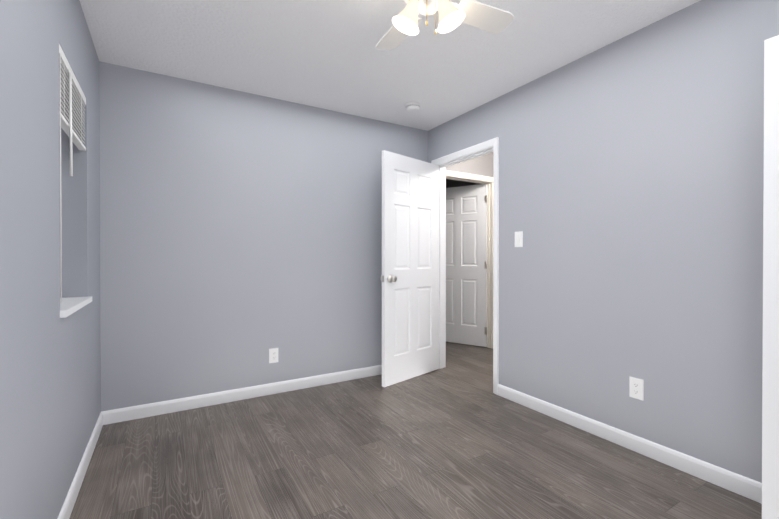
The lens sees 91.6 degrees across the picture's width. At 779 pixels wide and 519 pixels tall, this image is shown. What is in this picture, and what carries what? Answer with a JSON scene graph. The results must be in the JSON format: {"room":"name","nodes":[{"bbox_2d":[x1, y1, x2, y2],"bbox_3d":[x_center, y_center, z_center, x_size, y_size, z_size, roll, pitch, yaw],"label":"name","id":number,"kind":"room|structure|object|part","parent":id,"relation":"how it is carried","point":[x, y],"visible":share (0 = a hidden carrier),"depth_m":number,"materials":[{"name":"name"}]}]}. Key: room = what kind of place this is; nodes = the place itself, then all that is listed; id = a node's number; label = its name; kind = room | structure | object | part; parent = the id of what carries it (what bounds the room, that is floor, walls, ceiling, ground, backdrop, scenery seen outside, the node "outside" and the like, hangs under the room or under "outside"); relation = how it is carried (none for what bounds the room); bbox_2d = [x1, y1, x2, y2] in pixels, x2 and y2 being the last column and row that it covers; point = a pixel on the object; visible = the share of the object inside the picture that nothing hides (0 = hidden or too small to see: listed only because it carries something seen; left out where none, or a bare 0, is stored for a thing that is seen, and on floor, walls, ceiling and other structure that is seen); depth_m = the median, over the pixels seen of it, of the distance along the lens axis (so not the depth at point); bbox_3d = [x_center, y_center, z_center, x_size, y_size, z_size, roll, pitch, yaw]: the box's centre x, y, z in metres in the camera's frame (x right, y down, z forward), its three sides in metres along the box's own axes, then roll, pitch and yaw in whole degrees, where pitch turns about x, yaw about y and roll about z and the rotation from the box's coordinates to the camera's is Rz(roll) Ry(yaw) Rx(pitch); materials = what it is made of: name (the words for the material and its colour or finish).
{"room":"empty bedroom","nodes":[
{"label":"empty bedroom","id":0,"kind":"room"},
{"bbox_2d":[0,0,100,518],"bbox_3d":[-1.163,-0.098,1.023,0.220,2.440,3.650,0,0,-31],"label":"wall","id":1,"kind":"structure","parent":0,"point":[50,384],"depth_m":1.36,"materials":[{"name":"grey paint"}]},
{"bbox_2d":[59,44,85,302],"bbox_3d":[-1.529,-0.356,1.828,0.048,1.071,0.638,0,0,-31],"label":"window blind","id":2,"kind":"object","parent":1,"relation":"attached to","point":[72,101],"visible":0.81,"depth_m":1.71,"materials":[{"name":"white plastic"}]},
{"bbox_2d":[60,296,91,317],"bbox_3d":[-1.567,0.223,1.809,0.150,0.028,0.674,0,0,-31],"label":"window sill","id":3,"kind":"structure","parent":1,"relation":"attached to","point":[69,306],"depth_m":1.80,"materials":[{"name":"white wood"}]},
{"bbox_2d":[57,411,104,518],"bbox_3d":[-1.064,1.076,1.089,0.013,0.090,3.410,0,0,-31],"label":"baseboard","id":4,"kind":"structure","parent":1,"relation":"attached to","point":[66,510],"depth_m":1.88,"materials":[{"name":"white wood"}]},
{"bbox_2d":[99,61,427,410],"bbox_3d":[-0.803,-0.111,3.293,2.725,2.440,0.120,0,0,-31],"label":"wall","id":5,"kind":"structure","parent":0,"point":[240,234],"depth_m":2.96,"materials":[{"name":"grey paint"}]},
{"bbox_2d":[105,365,381,424],"bbox_3d":[-0.754,1.064,3.247,2.695,0.090,0.020,0,0,-31],"label":"baseboard","id":6,"kind":"structure","parent":5,"relation":"attached to","point":[181,404],"depth_m":2.96,"materials":[{"name":"white wood"}]},
{"bbox_2d":[269,348,277,362],"bbox_3d":[-0.956,0.795,3.132,0.076,0.120,0.008,0,0,-31],"label":"electrical outlet","id":7,"kind":"object","parent":5,"relation":"attached to","point":[273,355],"visible":1,"depth_m":3.13,"materials":[{"name":"white plastic"}]},
{"bbox_2d":[79,0,699,130],"bbox_3d":[0.210,-1.378,2.720,4.325,0.100,6.930,0,0,-31],"label":"ceiling","id":8,"kind":"structure","parent":0,"point":[326,54],"depth_m":2.37,"materials":[{"name":"white paint"}]},
{"bbox_2d":[405,102,420,111],"bbox_3d":[0.201,-1.310,3.268,0.136,0.043,0.136,0,0,-31],"label":"smoke detector","id":9,"kind":"object","parent":8,"relation":"attached to","point":[412,106],"visible":1,"depth_m":3.23,"materials":[{"name":"white plastic"}]},
{"bbox_2d":[376,0,513,49],"bbox_3d":[0.167,-1.137,1.636,0.694,0.369,0.694,0,0,19],"label":"ceiling fan","id":10,"kind":"object","parent":8,"relation":"hanging from","point":[453,16],"visible":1,"depth_m":1.69,"materials":[{"name":"white"}]},
{"bbox_3d":[0.176,-1.026,1.601,0.050,0.147,0.020,0,0,-31],"label":"chain","id":11,"kind":"part","parent":10,"relation":"part of","materials":[{"name":"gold metal"}]},
{"bbox_2d":[69,342,761,518],"bbox_3d":[0.210,1.152,2.734,4.325,0.080,6.930,0,0,-31],"label":"floor","id":12,"kind":"structure","parent":0,"point":[456,437],"depth_m":2.06,"materials":[{"name":"brown wood"}]},
{"bbox_2d":[446,152,492,187],"bbox_3d":[0.867,-0.118,4.499,1.140,2.440,0.120,0,0,-31],"label":"wall","id":13,"kind":"structure","parent":0,"point":[482,165],"depth_m":4.49,"materials":[{"name":"paint"}]},
{"bbox_2d":[446,184,486,346],"bbox_3d":[0.884,0.071,4.923,0.398,2.032,0.718,0,0,-31],"label":"door","id":14,"kind":"structure","parent":13,"relation":"in","point":[466,264],"depth_m":4.86,"materials":[{"name":"white painted wood"},{"name":"satin nickel"}]},
{"bbox_2d":[446,170,492,348],"bbox_3d":[0.910,0.047,4.526,0.884,2.110,0.156,0,0,-31],"label":"door frame","id":15,"kind":"structure","parent":13,"relation":"attached to","point":[468,177],"depth_m":4.68,"materials":[{"name":"beige wood"}]},
{"bbox_2d":[428,0,778,482],"bbox_3d":[0.959,-0.110,3.116,0.120,2.440,6.830,0,0,-31],"label":"wall","id":16,"kind":"structure","parent":0,"point":[631,177],"depth_m":2.16,"materials":[{"name":"grey paint"}]},
{"bbox_2d":[380,150,438,386],"bbox_3d":[0.224,0.080,3.510,0.747,2.032,0.288,0,0,-31],"label":"door","id":17,"kind":"structure","parent":16,"relation":"in","point":[409,278],"depth_m":3.48,"materials":[{"name":"white painted wood"},{"name":"satin nickel"}]},
{"bbox_2d":[431,137,498,394],"bbox_3d":[0.720,0.052,3.518,0.156,2.110,0.892,0,0,-31],"label":"door frame","id":18,"kind":"structure","parent":16,"relation":"attached to","point":[476,150],"depth_m":3.40,"materials":[{"name":"white wood"}]},
{"bbox_2d":[515,231,522,246],"bbox_3d":[0.995,-0.156,2.927,0.011,0.120,0.076,0,0,-31],"label":"light switch","id":19,"kind":"object","parent":16,"relation":"attached to","point":[519,239],"visible":1,"depth_m":2.92,"materials":[{"name":"white plastic"}]},
{"bbox_2d":[498,384,761,503],"bbox_3d":[1.515,1.071,2.060,0.013,0.090,2.436,0,0,-31],"label":"baseboard","id":20,"kind":"structure","parent":16,"relation":"attached to","point":[746,487],"depth_m":2.14,"materials":[{"name":"white wood"}]},
{"bbox_2d":[629,376,643,400],"bbox_3d":[1.433,0.749,2.201,0.008,0.120,0.076,0,0,-31],"label":"electrical outlet","id":21,"kind":"object","parent":16,"relation":"attached to","point":[636,388],"visible":1,"depth_m":2.20,"materials":[{"name":"white plastic"}]},
{"bbox_3d":[1.619,0.069,0.629,0.889,2.110,0.156,0,0,-31],"label":"door frame","id":22,"kind":"structure","parent":0,"visible":0},
{"bbox_2d":[762,35,778,518],"bbox_3d":[1.709,0.116,1.197,0.048,1.985,0.773,0,0,-31],"label":"closet door","id":23,"kind":"structure","parent":22,"relation":"attached to","point":[770,439],"depth_m":1.50,"materials":[{"name":"white wood"}]}
]}

